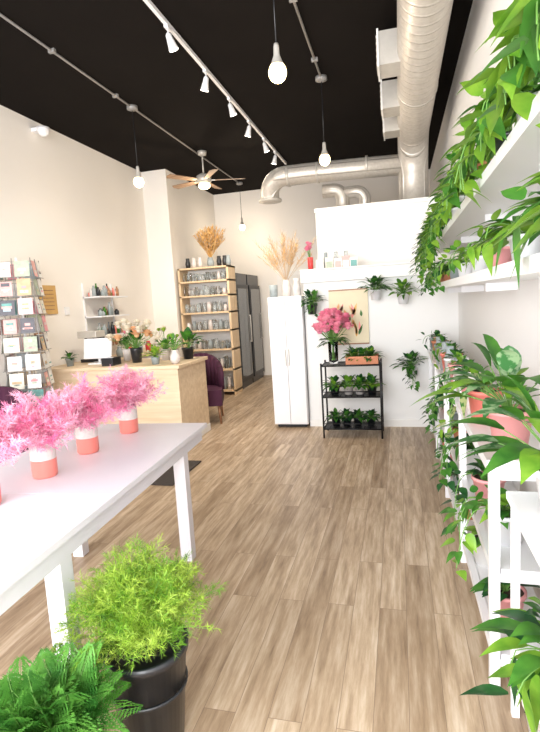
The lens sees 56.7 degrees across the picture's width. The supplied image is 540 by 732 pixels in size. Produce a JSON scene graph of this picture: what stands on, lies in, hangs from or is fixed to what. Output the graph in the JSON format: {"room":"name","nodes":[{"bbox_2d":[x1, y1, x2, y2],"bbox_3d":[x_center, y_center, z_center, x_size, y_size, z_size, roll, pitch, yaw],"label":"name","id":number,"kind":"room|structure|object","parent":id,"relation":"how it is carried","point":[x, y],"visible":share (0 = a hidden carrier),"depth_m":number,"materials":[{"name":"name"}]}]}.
{"room":"plant shop","nodes":[
{"label":"plant shop","id":0,"kind":"room"},
{"bbox_2d":[0,105,155,389],"bbox_3d":[-2.901,-0.857,5.154,0.100,3.750,11.500,-2,7,15],"label":"wall","id":1,"kind":"structure","parent":0,"point":[70,207],"depth_m":6.39,"materials":[{"name":"beige paint"}]},
{"bbox_2d":[31,125,49,136],"bbox_3d":[-2.637,-2.692,5.763,0.200,0.100,0.140,-2,7,15],"label":"security camera","id":2,"kind":"object","parent":1,"relation":"attached to","point":[42,130],"visible":1,"depth_m":5.72,"materials":[{"name":"white paint"}]},
{"bbox_2d":[39,285,57,314],"bbox_3d":[-2.635,-0.785,5.929,0.022,0.340,0.300,-2,7,15],"label":"paper sign","id":3,"kind":"object","parent":1,"relation":"attached to","point":[50,300],"visible":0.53,"depth_m":5.96,"materials":[{"name":"orange paper"}]},
{"bbox_2d":[81,283,128,345],"bbox_3d":[-2.248,-0.715,6.934,0.260,0.856,0.700,-2,7,15],"label":"shelf","id":4,"kind":"object","parent":1,"relation":"attached to","point":[95,292],"visible":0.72,"depth_m":6.83,"materials":[{"name":"white paint"}]},
{"bbox_2d":[0,0,472,194],"bbox_3d":[-0.713,-2.826,4.314,4.860,0.100,11.500,-2,7,15],"label":"ceiling","id":5,"kind":"structure","parent":0,"point":[122,45],"depth_m":4.97,"materials":[{"name":"black paint"}]},
{"bbox_2d":[0,13,238,182],"bbox_3d":[-1.822,-2.705,4.407,0.060,0.030,10.300,-2,7,15],"label":"conduit","id":6,"kind":"object","parent":5,"relation":"attached to","point":[50,50],"visible":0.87,"depth_m":4.76,"materials":[{"name":"metal"}]},
{"bbox_2d":[127,104,143,187],"bbox_3d":[-1.505,-2.451,5.601,0.120,0.872,0.120,-2,7,15],"label":"pendant lamp","id":7,"kind":"object","parent":5,"relation":"hanging from","point":[138,181],"visible":1,"depth_m":5.60,"materials":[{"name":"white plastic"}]},
{"bbox_2d":[166,150,244,189],"bbox_3d":[-0.966,-2.880,7.392,1.161,0.535,1.121,-2,7,15],"label":"ceiling fan","id":8,"kind":"object","parent":5,"relation":"hanging from","point":[204,180],"depth_m":7.29,"materials":[{"name":"wood"}]},
{"bbox_2d":[143,0,286,164],"bbox_3d":[-0.444,-2.826,5.417,0.134,0.208,5.750,-2,7,15],"label":"track lighting","id":9,"kind":"object","parent":5,"relation":"attached to","point":[172,46],"visible":1,"depth_m":4.76,"materials":[{"name":"white paint"}]},
{"bbox_2d":[268,0,286,83],"bbox_3d":[0.026,-2.228,3.116,0.120,0.872,0.120,-2,7,15],"label":"pendant lamp","id":10,"kind":"object","parent":5,"relation":"hanging from","point":[277,72],"visible":1,"depth_m":3.13,"materials":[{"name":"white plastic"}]},
{"bbox_2d":[289,0,320,76],"bbox_3d":[-0.257,-2.502,2.055,0.060,0.030,6.500,-2,7,15],"label":"conduit","id":11,"kind":"object","parent":5,"relation":"attached to","point":[314,59],"visible":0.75,"depth_m":4.26,"materials":[{"name":"metal"}]},
{"bbox_2d":[315,74,329,165],"bbox_3d":[0.547,-2.517,5.150,0.120,0.872,0.120,-2,7,15],"label":"pendant lamp","id":12,"kind":"object","parent":5,"relation":"hanging from","point":[324,159],"visible":1,"depth_m":5.15,"materials":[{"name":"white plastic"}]},
{"bbox_2d":[259,0,452,205],"bbox_3d":[0.009,-2.056,2.853,2.410,1.145,8.440,-2,7,15],"label":"air duct","id":13,"kind":"object","parent":5,"relation":"hanging from","point":[411,52],"visible":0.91,"depth_m":5.12,"materials":[{"name":"metal"}]},
{"bbox_2d":[0,375,528,731],"bbox_3d":[-0.484,0.987,4.797,4.860,0.100,11.500,-2,7,15],"label":"floor","id":14,"kind":"structure","parent":0,"point":[342,609],"depth_m":2.64,"materials":[{"name":"brown wood"}]},
{"bbox_2d":[0,386,32,460],"bbox_3d":[-2.408,0.655,4.429,0.620,0.881,0.584,-5,7,-14],"label":"armchair","id":15,"kind":"object","parent":14,"relation":"on","point":[5,391],"visible":0.1,"depth_m":4.61,"materials":[{"name":"fabric"}]},
{"bbox_2d":[0,257,54,406],"bbox_3d":[-2.501,-0.051,5.176,0.478,2.100,0.478,-7,8,-24],"label":"rack","id":16,"kind":"object","parent":14,"relation":"on","point":[22,306],"visible":0.77,"depth_m":5.00,"materials":[{"name":"paper"}]},
{"bbox_2d":[0,634,144,731],"bbox_3d":[-0.625,1.097,1.407,0.534,0.548,0.515,-7,8,-28],"label":"plant","id":17,"kind":"object","parent":14,"relation":"on","point":[45,698],"visible":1,"depth_m":1.41,"materials":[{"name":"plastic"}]},
{"bbox_2d":[0,423,206,661],"bbox_3d":[-1.000,0.896,2.329,0.860,0.760,2.090,-2,7,11],"label":"display table","id":18,"kind":"object","parent":14,"relation":"on","point":[43,522],"visible":0.72,"depth_m":2.11,"materials":[{"name":"laminate"}]},
{"bbox_2d":[0,401,34,503],"bbox_3d":[-1.183,0.342,1.970,0.483,0.450,0.468,-7,8,-27],"label":"vase","id":19,"kind":"object","parent":18,"relation":"on","point":[10,438],"visible":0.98,"depth_m":2.01,"materials":[{"name":"pink ceramic"}]},
{"bbox_2d":[0,388,92,479],"bbox_3d":[-1.068,0.296,2.340,0.498,0.434,0.488,-2,7,15],"label":"vase","id":20,"kind":"object","parent":18,"relation":"on","point":[39,425],"visible":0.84,"depth_m":2.27,"materials":[{"name":"pink ceramic"}]},
{"bbox_2d":[38,372,134,454],"bbox_3d":[-0.982,0.238,2.679,0.526,0.452,0.497,-2,7,9],"label":"vase","id":21,"kind":"object","parent":18,"relation":"on","point":[87,441],"visible":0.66,"depth_m":2.63,"materials":[{"name":"pink ceramic"}]},
{"bbox_2d":[94,364,167,433],"bbox_3d":[-0.868,0.182,3.096,0.486,0.446,0.475,-8,9,-33],"label":"vase","id":22,"kind":"object","parent":18,"relation":"on","point":[131,393],"visible":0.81,"depth_m":3.03,"materials":[{"name":"pink ceramic"}]},
{"bbox_2d":[43,356,210,435],"bbox_3d":[-1.658,0.409,5.906,1.720,0.905,0.830,-2,7,15],"label":"counter","id":23,"kind":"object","parent":14,"relation":"on","point":[185,400],"depth_m":5.50,"materials":[{"name":"brown wood"}]},
{"bbox_2d":[60,351,76,366],"bbox_3d":[-2.340,-0.093,5.819,0.205,0.192,0.227,-2,7,15],"label":"potted herb","id":24,"kind":"object","parent":23,"relation":"on","point":[69,361],"visible":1,"depth_m":5.79,"materials":[{"name":"plant"}]},
{"bbox_2d":[77,330,104,362],"bbox_3d":[-2.200,-0.244,6.197,0.260,0.380,0.200,-2,7,15],"label":"espresso machine","id":25,"kind":"object","parent":23,"relation":"on","point":[97,333],"visible":0.36,"depth_m":6.11,"materials":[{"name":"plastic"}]},
{"bbox_2d":[84,338,111,364],"bbox_3d":[-2.033,-0.178,5.924,0.340,0.298,0.180,-3,7,6],"label":"cash register","id":26,"kind":"object","parent":23,"relation":"on","point":[96,348],"visible":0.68,"depth_m":5.90,"materials":[{"name":"white paint"}]},
{"bbox_2d":[101,356,120,365],"bbox_3d":[-1.796,-0.056,5.662,0.140,0.095,0.180,-2,7,15],"label":"receipt printer","id":27,"kind":"object","parent":23,"relation":"on","point":[114,360],"visible":1,"depth_m":5.59,"materials":[{"name":"black plastic"}]},
{"bbox_2d":[113,331,131,360],"bbox_3d":[-1.747,-0.253,6.124,0.304,0.362,0.319,-2,7,15],"label":"flower arrangement","id":28,"kind":"object","parent":23,"relation":"on","point":[126,352],"visible":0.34,"depth_m":6.07,"materials":[{"name":"ceramic"}]},
{"bbox_2d":[105,318,157,362],"bbox_3d":[-1.533,-0.298,5.772,0.576,0.515,0.561,-2,7,15],"label":"flower arrangement","id":29,"kind":"object","parent":23,"relation":"on","point":[134,332],"visible":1,"depth_m":5.72,"materials":[{"name":"beige plant"}]},
{"bbox_2d":[143,343,167,364],"bbox_3d":[-1.269,-0.134,5.482,0.270,0.231,0.335,-2,7,15],"label":"potted plant","id":30,"kind":"object","parent":23,"relation":"on","point":[155,359],"visible":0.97,"depth_m":5.46,"materials":[{"name":"plant"}]},
{"bbox_2d":[149,326,180,359],"bbox_3d":[-1.225,-0.269,5.846,0.408,0.403,0.382,-6,8,-20],"label":"flower arrangement","id":31,"kind":"object","parent":23,"relation":"on","point":[162,328],"visible":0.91,"depth_m":5.84,"materials":[{"name":"plant"}]},
{"bbox_2d":[160,333,187,363],"bbox_3d":[-1.066,-0.194,5.436,0.390,0.338,0.282,-8,9,-32],"label":"vase","id":32,"kind":"object","parent":23,"relation":"on","point":[174,356],"visible":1,"depth_m":5.40,"materials":[{"name":"ceramic"}]},
{"bbox_2d":[175,327,203,358],"bbox_3d":[-0.942,-0.270,5.835,0.386,0.374,0.401,2,9,35],"label":"potted plant","id":33,"kind":"object","parent":23,"relation":"on","point":[188,352],"visible":0.96,"depth_m":5.82,"materials":[{"name":"green plant"}]},
{"bbox_2d":[44,532,228,731],"bbox_3d":[-0.458,0.950,1.761,0.639,0.731,0.596,-3,7,1],"label":"potted plant","id":34,"kind":"object","parent":14,"relation":"on","point":[140,609],"visible":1,"depth_m":1.66,"materials":[{"name":"plant"}]},
{"bbox_2d":[151,460,200,485],"bbox_3d":[-1.159,0.985,4.683,0.850,0.012,0.650,-2,7,15],"label":"doormat","id":35,"kind":"object","parent":14,"relation":"on","point":[166,479],"visible":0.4,"depth_m":4.47,"materials":[{"name":"fabric"}]},
{"bbox_2d":[141,169,217,356],"bbox_3d":[-1.527,-1.484,9.454,0.430,3.750,2.200,-2,7,15],"label":"column","id":36,"kind":"structure","parent":14,"relation":"on","point":[173,216],"depth_m":8.42,"materials":[{"name":"paint"}]},
{"bbox_2d":[193,353,224,423],"bbox_3d":[-0.909,0.290,6.600,0.620,0.881,0.584,-4,7,-2],"label":"armchair","id":37,"kind":"object","parent":14,"relation":"on","point":[214,372],"visible":0.51,"depth_m":6.65,"materials":[{"name":"fabric"}]},
{"bbox_2d":[177,265,242,394],"bbox_3d":[-1.008,-0.591,8.531,0.890,2.150,0.360,-2,7,15],"label":"shelving unit","id":38,"kind":"object","parent":14,"relation":"on","point":[235,371],"visible":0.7,"depth_m":8.50,"materials":[{"name":"brown wood"}]},
{"bbox_2d":[183,271,227,312],"label":"jars","id":39,"kind":"object","parent":38,"relation":"on","point":[188,277],"depth_m":8.36,"materials":[{"name":"clear glass"}]},
{"bbox_2d":[187,319,229,330],"label":"jars","id":40,"kind":"object","parent":38,"relation":"on","point":[212,324],"depth_m":8.43,"materials":[{"name":"clear glass"}]},
{"bbox_2d":[193,225,225,265],"bbox_3d":[-0.989,-2.005,8.317,0.564,0.707,0.672,-7,8,-23],"label":"vase","id":41,"kind":"object","parent":38,"relation":"on","point":[210,241],"visible":1,"depth_m":8.23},
{"bbox_2d":[189,338,230,348],"label":"jars","id":42,"kind":"object","parent":38,"relation":"on","point":[208,344],"depth_m":8.47,"materials":[{"name":"clear glass"}]},
{"bbox_2d":[217,355,230,367],"label":"jars","id":43,"kind":"object","parent":38,"relation":"on","point":[225,361],"depth_m":8.43,"materials":[{"name":"clear glass"}]},
{"bbox_2d":[235,273,253,388],"bbox_3d":[-0.797,-0.628,9.128,0.800,2.050,0.740,-2,7,15],"label":"cooler","id":44,"kind":"object","parent":14,"relation":"on","point":[244,317],"visible":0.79,"depth_m":9.02,"materials":[{"name":"grey metal"}]},
{"bbox_2d":[246,274,264,382],"bbox_3d":[-0.601,-0.738,9.896,0.800,2.050,0.740,-2,7,15],"label":"cooler","id":45,"kind":"object","parent":14,"relation":"on","point":[251,280],"visible":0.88,"depth_m":9.75,"materials":[{"name":"grey metal"}]},
{"bbox_2d":[268,296,309,426],"bbox_3d":[0.293,-0.077,6.208,0.410,1.560,0.720,-2,7,15],"label":"storage cabinet","id":46,"kind":"object","parent":14,"relation":"on","point":[287,328],"visible":0.9,"depth_m":5.88,"materials":[{"name":"paint"}]},
{"bbox_2d":[255,229,316,296],"bbox_3d":[0.201,-1.246,5.992,0.773,0.816,0.925,-2,7,15],"label":"vase","id":47,"kind":"object","parent":46,"relation":"on","point":[286,287],"visible":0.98,"depth_m":5.98,"materials":[{"name":"ceramic"}]},
{"bbox_2d":[277,270,303,296],"bbox_3d":[0.632,-0.860,10.079,0.900,2.100,0.110,-2,7,15],"label":"door","id":48,"kind":"structure","parent":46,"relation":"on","point":[296,274],"depth_m":10.01,"materials":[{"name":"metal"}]},
{"bbox_2d":[293,278,300,295],"bbox_3d":[0.312,-0.921,5.833,0.100,0.200,0.100,-2,7,15],"label":"ceramic vase","id":49,"kind":"object","parent":46,"relation":"on","point":[296,286],"visible":1,"depth_m":5.80,"materials":[{"name":"ceramic"}]},
{"bbox_2d":[320,358,383,438],"bbox_3d":[0.908,0.351,5.486,0.640,0.820,0.340,-2,7,15],"label":"metal plant stand","id":50,"kind":"object","parent":14,"relation":"on","point":[379,425],"visible":0.83,"depth_m":5.41,"materials":[{"name":"metal"}]},
{"bbox_2d":[312,308,352,363],"bbox_3d":[0.692,-0.331,5.449,0.455,0.607,0.394,-2,7,15],"label":"vase","id":51,"kind":"object","parent":50,"relation":"on","point":[336,320],"visible":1,"depth_m":5.35,"materials":[{"name":"clear glass"}]},
{"bbox_2d":[320,375,345,394],"bbox_3d":[0.704,0.202,5.509,0.320,0.222,0.334,-2,7,15],"label":"potted peperomia","id":52,"kind":"object","parent":50,"relation":"on","point":[333,381],"visible":0.92,"depth_m":5.47,"materials":[{"name":"plant"}]},
{"bbox_2d":[325,408,346,425],"bbox_3d":[0.715,0.564,5.556,0.239,0.192,0.282,-5,7,-9],"label":"potted peperomia","id":53,"kind":"object","parent":50,"relation":"on","point":[334,414],"visible":0.99,"depth_m":5.52,"materials":[{"name":"plant"}]},
{"bbox_2d":[338,408,354,425],"bbox_3d":[0.835,0.560,5.523,0.276,0.195,0.250,-2,7,15],"label":"potted peperomia","id":54,"kind":"object","parent":50,"relation":"on","point":[347,412],"visible":0.92,"depth_m":5.49,"materials":[{"name":"plant"}]},
{"bbox_2d":[335,374,359,394],"bbox_3d":[0.849,0.195,5.477,0.329,0.227,0.315,-2,7,15],"label":"potted peperomia","id":55,"kind":"object","parent":50,"relation":"on","point":[346,382],"visible":0.93,"depth_m":5.44,"materials":[{"name":"plant"}]},
{"bbox_2d":[348,408,368,425],"bbox_3d":[0.979,0.553,5.486,0.241,0.201,0.248,2,9,35],"label":"potted peperomia","id":56,"kind":"object","parent":50,"relation":"on","point":[358,418],"visible":0.99,"depth_m":5.46,"materials":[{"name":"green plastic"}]},
{"bbox_2d":[350,374,368,394],"bbox_3d":[0.958,0.197,5.442,0.320,0.219,0.316,0,8,27],"label":"potted peperomia","id":57,"kind":"object","parent":50,"relation":"on","point":[360,377],"visible":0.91,"depth_m":5.40,"materials":[{"name":"plant"}]},
{"bbox_2d":[340,345,382,364],"bbox_3d":[0.989,-0.128,5.371,0.500,0.197,0.353,-2,7,15],"label":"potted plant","id":58,"kind":"object","parent":50,"relation":"on","point":[355,356],"visible":1,"depth_m":5.32,"materials":[{"name":"plant"}]},
{"bbox_2d":[361,408,380,425],"bbox_3d":[1.098,0.556,5.456,0.253,0.188,0.282,-2,7,15],"label":"potted peperomia","id":59,"kind":"object","parent":50,"relation":"on","point":[372,417],"visible":0.95,"depth_m":5.42,"materials":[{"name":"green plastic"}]},
{"bbox_2d":[358,372,385,394],"bbox_3d":[1.101,0.190,5.397,0.320,0.227,0.324,-2,7,15],"label":"potted peperomia","id":60,"kind":"object","parent":50,"relation":"on","point":[371,379],"visible":0.93,"depth_m":5.37,"materials":[{"name":"plant"}]},
{"bbox_2d":[427,349,539,685],"bbox_3d":[1.412,0.518,3.609,0.310,0.900,3.780,-2,7,15],"label":"plant shelf","id":61,"kind":"object","parent":14,"relation":"on","point":[498,557],"visible":0.43,"depth_m":1.98,"materials":[{"name":"paint"}]},
{"bbox_2d":[422,391,449,436],"bbox_3d":[1.411,0.399,4.147,0.341,0.389,0.306,-2,7,15],"label":"ivy","id":62,"kind":"object","parent":61,"relation":"on","point":[432,406],"visible":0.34,"depth_m":4.14,"materials":[{"name":"plant"}]},
{"bbox_2d":[424,401,457,427],"bbox_3d":[1.339,0.359,3.813,0.324,0.213,0.201,-2,7,15],"label":"ivy","id":63,"kind":"object","parent":61,"relation":"on","point":[430,416],"visible":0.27,"depth_m":3.80,"materials":[{"name":"plant"}]},
{"bbox_2d":[431,340,457,368],"bbox_3d":[1.415,-0.092,4.024,0.182,0.230,0.254,1,8,31],"label":"potted houseplant","id":64,"kind":"object","parent":61,"relation":"on","point":[438,350],"visible":0.34,"depth_m":4.00,"materials":[{"name":"plant"}]},
{"bbox_2d":[428,419,466,458],"bbox_3d":[1.210,0.477,3.296,0.303,0.326,0.214,1,8,29],"label":"ivy","id":65,"kind":"object","parent":61,"relation":"on","point":[455,428],"visible":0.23,"depth_m":3.28,"materials":[{"name":"plant"}]},
{"bbox_2d":[425,359,480,407],"bbox_3d":[1.065,0.107,2.857,0.308,0.314,0.244,-4,7,-2],"label":"potted houseplant","id":66,"kind":"object","parent":61,"relation":"on","point":[463,367],"visible":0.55,"depth_m":2.87,"materials":[{"name":"plant"}]},
{"bbox_2d":[430,433,480,492],"bbox_3d":[1.105,0.559,2.880,0.365,0.326,0.250,-2,7,15],"label":"ivy","id":67,"kind":"object","parent":61,"relation":"on","point":[451,466],"visible":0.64,"depth_m":2.87,"materials":[{"name":"plant"}]},
{"bbox_2d":[442,349,468,377],"bbox_3d":[1.272,-0.016,3.450,0.187,0.214,0.171,0,8,26],"label":"potted houseplant","id":68,"kind":"object","parent":61,"relation":"on","point":[454,351],"visible":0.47,"depth_m":3.42,"materials":[{"name":"plant"}]},
{"bbox_2d":[447,352,466,381],"bbox_3d":[1.203,0.023,3.153,0.173,0.221,0.164,-3,7,1],"label":"potted houseplant","id":69,"kind":"object","parent":61,"relation":"on","point":[459,356],"visible":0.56,"depth_m":3.15,"materials":[{"name":"plant"}]},
{"bbox_2d":[430,370,503,438],"bbox_3d":[0.905,0.185,2.294,0.360,0.307,0.231,-2,7,15],"label":"potted houseplant","id":70,"kind":"object","parent":61,"relation":"on","point":[475,405],"visible":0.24,"depth_m":2.26,"materials":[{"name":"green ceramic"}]},
{"bbox_2d":[439,458,505,534],"bbox_3d":[0.974,0.619,2.382,0.383,0.335,0.207,-5,7,-15],"label":"ivy","id":71,"kind":"object","parent":61,"relation":"on","point":[480,482],"visible":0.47,"depth_m":2.38,"materials":[{"name":"plant"}]},
{"bbox_2d":[462,522,487,567],"bbox_3d":[1.090,0.881,2.514,0.204,0.215,0.221,-3,7,0],"label":"ivy","id":72,"kind":"object","parent":61,"relation":"on","point":[480,559],"visible":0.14,"depth_m":2.47,"materials":[{"name":"ceramic"}]},
{"bbox_2d":[412,334,539,443],"bbox_3d":[0.821,0.097,1.921,0.556,0.429,0.562,-2,7,15],"label":"potted aglaonema","id":73,"kind":"object","parent":61,"relation":"on","point":[507,360],"visible":0.65,"depth_m":1.85,"materials":[{"name":"plant"}]},
{"bbox_2d":[441,485,522,580],"bbox_3d":[0.876,0.681,2.074,0.332,0.359,0.318,-3,7,5],"label":"ivy","id":74,"kind":"object","parent":61,"relation":"on","point":[505,508],"visible":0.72,"depth_m":2.02,"materials":[{"name":"green plant"}]},
{"bbox_2d":[470,577,539,617],"bbox_3d":[0.970,0.941,2.086,0.251,0.217,0.188,-6,8,-20],"label":"potted houseplant","id":75,"kind":"object","parent":61,"relation":"on","point":[482,585],"visible":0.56,"depth_m":2.04,"materials":[{"name":"plant"}]},
{"bbox_2d":[506,491,539,717],"bbox_3d":[0.860,0.883,1.328,0.270,0.815,0.830,-2,7,15],"label":"console table","id":76,"kind":"object","parent":14,"relation":"on","point":[525,506],"visible":0.68,"depth_m":1.66,"materials":[{"name":"paint"}]},
{"bbox_2d":[439,375,539,503],"bbox_3d":[0.752,0.237,1.500,0.489,0.435,0.647,-2,7,15],"label":"potted aglaonema","id":77,"kind":"object","parent":76,"relation":"on","point":[508,449],"visible":1,"depth_m":1.47,"materials":[{"name":"plant"}]},
{"bbox_2d":[461,596,539,731],"bbox_3d":[0.741,0.806,1.443,0.402,0.390,0.418,-2,7,15],"label":"rubber plant","id":78,"kind":"object","parent":76,"relation":"on","point":[523,670],"visible":1,"depth_m":1.38,"materials":[{"name":"green plant"}]},
{"bbox_2d":[213,169,430,374],"bbox_3d":[0.802,-1.696,10.026,4.660,3.750,0.100,-2,7,15],"label":"wall","id":79,"kind":"structure","parent":0,"point":[295,213],"depth_m":10.04,"materials":[{"name":"beige paint"}]},
{"bbox_2d":[303,275,458,424],"bbox_3d":[1.485,-0.340,6.605,1.690,1.840,1.900,-2,7,15],"label":"wall partition","id":80,"kind":"structure","parent":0,"point":[395,329],"depth_m":5.67,"materials":[{"name":"white paint"}]},
{"bbox_2d":[304,241,312,268],"bbox_3d":[0.460,-1.294,5.899,0.110,0.348,0.150,-2,7,15],"label":"vase","id":81,"kind":"object","parent":80,"relation":"on","point":[308,247],"visible":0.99,"depth_m":5.87,"materials":[{"name":"red glass"}]},
{"bbox_2d":[299,289,327,317],"bbox_3d":[0.481,-0.714,5.668,0.367,0.344,0.435,-2,7,15],"label":"hanging planter","id":82,"kind":"object","parent":80,"relation":"hanging from","point":[312,307],"visible":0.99,"depth_m":5.64,"materials":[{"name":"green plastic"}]},
{"bbox_2d":[328,288,368,344],"bbox_3d":[0.901,-0.561,5.715,0.440,0.630,0.035,-2,7,15],"label":"print","id":83,"kind":"object","parent":80,"relation":"attached to","point":[354,302],"visible":0.7,"depth_m":5.69,"materials":[{"name":"beige paper"}]},
{"bbox_2d":[310,420,428,426],"bbox_3d":[1.142,0.666,5.838,1.360,0.080,0.015,-2,7,15],"label":"baseboard","id":84,"kind":"structure","parent":80,"relation":"attached to","point":[387,423],"depth_m":5.74,"materials":[{"name":"wood"}]},
{"bbox_2d":[357,275,393,299],"bbox_3d":[1.140,-0.861,5.468,0.423,0.279,0.399,-2,7,15],"label":"hanging planter","id":85,"kind":"object","parent":80,"relation":"hanging from","point":[375,293],"visible":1,"depth_m":5.44,"materials":[{"name":"white paint"}]},
{"bbox_2d":[300,258,457,282],"bbox_3d":[1.184,-1.053,5.560,1.710,0.150,0.100,-2,7,15],"label":"trim","id":86,"kind":"structure","parent":80,"relation":"attached to","point":[400,269],"depth_m":5.57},
{"bbox_2d":[389,278,420,303],"bbox_3d":[1.414,-0.804,5.374,0.390,0.277,0.405,-8,9,-33],"label":"hanging planter","id":87,"kind":"object","parent":80,"relation":"hanging from","point":[402,297],"visible":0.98,"depth_m":5.38,"materials":[{"name":"white paint"}]},
{"bbox_2d":[389,350,427,391],"bbox_3d":[1.534,0.051,5.512,0.379,0.442,0.392,3,10,42],"label":"hanging planter","id":88,"kind":"object","parent":80,"relation":"hanging from","point":[411,370],"visible":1,"depth_m":5.43,"materials":[{"name":"white paint"}]},
{"bbox_2d":[314,196,452,266],"bbox_3d":[1.509,-1.658,6.636,1.590,0.760,1.470,-2,7,15],"label":"wall","id":89,"kind":"structure","parent":0,"point":[384,232],"depth_m":5.97,"materials":[{"name":"white paint"}]},
{"bbox_2d":[430,0,539,491],"bbox_3d":[1.704,-0.982,3.957,0.100,3.750,11.500,-2,7,15],"label":"wall","id":90,"kind":"structure","parent":0,"point":[511,317],"depth_m":3.66,"materials":[{"name":"white paint"}]},
{"bbox_2d":[431,91,539,254],"bbox_3d":[1.165,-0.816,2.660,0.300,0.090,5.300,-2,7,15],"label":"floating shelf","id":91,"kind":"object","parent":90,"relation":"attached to","point":[517,159],"visible":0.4,"depth_m":1.93,"materials":[{"name":"white paint"}]},
{"bbox_2d":[410,227,440,277],"bbox_3d":[1.560,-1.122,4.750,0.489,0.566,0.420,-2,7,15],"label":"pothos","id":92,"kind":"object","parent":91,"relation":"on","point":[417,269],"visible":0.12,"depth_m":4.81,"materials":[{"name":"plant"}]},
{"bbox_2d":[408,217,445,284],"bbox_3d":[1.429,-1.023,4.316,0.470,0.632,0.442,0,8,24],"label":"pothos","id":93,"kind":"object","parent":91,"relation":"on","point":[422,262],"visible":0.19,"depth_m":4.30,"materials":[{"name":"plant"}]},
{"bbox_2d":[416,209,449,275],"bbox_3d":[1.355,-0.983,3.900,0.452,0.604,0.320,-4,7,-3],"label":"pothos","id":94,"kind":"object","parent":91,"relation":"on","point":[427,263],"visible":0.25,"depth_m":3.93,"materials":[{"name":"plant"}]},
{"bbox_2d":[417,197,457,262],"bbox_3d":[1.241,-0.971,3.456,0.480,0.495,0.396,-2,7,15],"label":"pothos","id":95,"kind":"object","parent":91,"relation":"on","point":[429,246],"visible":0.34,"depth_m":3.52,"materials":[{"name":"plant"}]},
{"bbox_2d":[420,191,465,248],"bbox_3d":[1.127,-0.947,3.062,0.417,0.447,0.323,-4,7,-6],"label":"pothos","id":96,"kind":"object","parent":91,"relation":"on","point":[461,197],"visible":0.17,"depth_m":3.09,"materials":[{"name":"plant"}]},
{"bbox_2d":[427,171,478,226],"bbox_3d":[1.055,-0.933,2.670,0.424,0.368,0.348,-2,7,15],"label":"pothos","id":97,"kind":"object","parent":91,"relation":"on","point":[470,176],"visible":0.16,"depth_m":2.69,"materials":[{"name":"plant"}]},
{"bbox_2d":[428,142,492,225],"bbox_3d":[0.943,-0.856,2.270,0.408,0.376,0.322,-5,7,-11],"label":"pothos","id":98,"kind":"object","parent":91,"relation":"on","point":[445,209],"visible":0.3,"depth_m":2.30,"materials":[{"name":"plant"}]},
{"bbox_2d":[429,116,516,210],"bbox_3d":[0.811,-0.813,1.930,0.418,0.386,0.381,-2,7,15],"label":"pothos","id":99,"kind":"object","parent":91,"relation":"on","point":[460,171],"visible":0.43,"depth_m":1.97,"materials":[{"name":"green plant"}]},
{"bbox_2d":[449,73,539,172],"bbox_3d":[0.768,-0.801,1.562,0.444,0.347,0.380,-2,7,15],"label":"pothos","id":100,"kind":"object","parent":91,"relation":"on","point":[477,89],"visible":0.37,"depth_m":1.55,"materials":[{"name":"plant"}]},
{"bbox_2d":[456,9,539,135],"bbox_3d":[0.684,-0.752,1.210,0.441,0.354,0.390,-2,7,15],"label":"pothos","id":101,"kind":"object","parent":91,"relation":"on","point":[512,71],"visible":0.69,"depth_m":1.23,"materials":[{"name":"plant"}]},
{"bbox_2d":[471,0,539,83],"bbox_3d":[0.605,-0.703,0.924,0.454,0.394,0.413,-2,7,15],"label":"pothos","id":102,"kind":"object","parent":91,"relation":"on","point":[524,13],"visible":1,"depth_m":0.95,"materials":[{"name":"plant"}]},
{"bbox_2d":[431,253,539,292],"bbox_3d":[1.187,-0.449,2.706,0.300,0.090,5.300,-2,7,15],"label":"floating shelf","id":103,"kind":"object","parent":90,"relation":"attached to","point":[502,280],"visible":0.94,"depth_m":2.08,"materials":[{"name":"white paint"}]},
{"bbox_2d":[422,263,450,295],"bbox_3d":[1.479,-0.745,4.290,0.398,0.286,0.292,-2,7,15],"label":"philodendron","id":104,"kind":"object","parent":103,"relation":"on","point":[445,275],"visible":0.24,"depth_m":4.36,"materials":[{"name":"plant"}]},
{"bbox_2d":[425,258,459,291],"bbox_3d":[1.350,-0.697,3.824,0.321,0.261,0.295,-2,7,15],"label":"philodendron","id":105,"kind":"object","parent":103,"relation":"on","point":[456,274],"visible":0.41,"depth_m":3.80,"materials":[{"name":"plant"}]},
{"bbox_2d":[429,251,471,291],"bbox_3d":[1.230,-0.621,3.319,0.294,0.256,0.240,-4,7,-4],"label":"philodendron","id":106,"kind":"object","parent":103,"relation":"on","point":[463,264],"visible":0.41,"depth_m":3.31,"materials":[{"name":"plant"}]},
{"bbox_2d":[440,240,487,276],"bbox_3d":[1.100,-0.580,2.680,0.369,0.186,0.309,-2,7,15],"label":"philodendron","id":107,"kind":"object","parent":103,"relation":"on","point":[479,265],"visible":0.38,"depth_m":2.66,"materials":[{"name":"plant"}]},
{"bbox_2d":[451,225,511,271],"bbox_3d":[0.966,-0.519,2.240,0.360,0.207,0.273,-3,7,6],"label":"philodendron","id":108,"kind":"object","parent":103,"relation":"on","point":[505,255],"visible":0.35,"depth_m":2.17,"materials":[{"name":"plant"}]},
{"bbox_2d":[456,208,539,275],"bbox_3d":[0.845,-0.439,1.758,0.374,0.248,0.348,-2,7,15],"label":"philodendron","id":109,"kind":"object","parent":103,"relation":"on","point":[533,248],"visible":0.45,"depth_m":1.72,"materials":[{"name":"plant"}]},
{"bbox_2d":[485,182,539,286],"bbox_3d":[0.743,-0.366,1.335,0.421,0.314,0.306,-8,8,-32],"label":"philodendron","id":110,"kind":"object","parent":103,"relation":"on","point":[511,193],"visible":0.72,"depth_m":1.30,"materials":[{"name":"plant"}]},
{"bbox_2d":[498,172,539,252],"bbox_3d":[0.694,-0.379,1.014,0.420,0.253,0.389,-2,7,15],"label":"philodendron","id":111,"kind":"object","parent":103,"relation":"on","point":[534,228],"visible":1,"depth_m":1.15,"materials":[{"name":"plant"}]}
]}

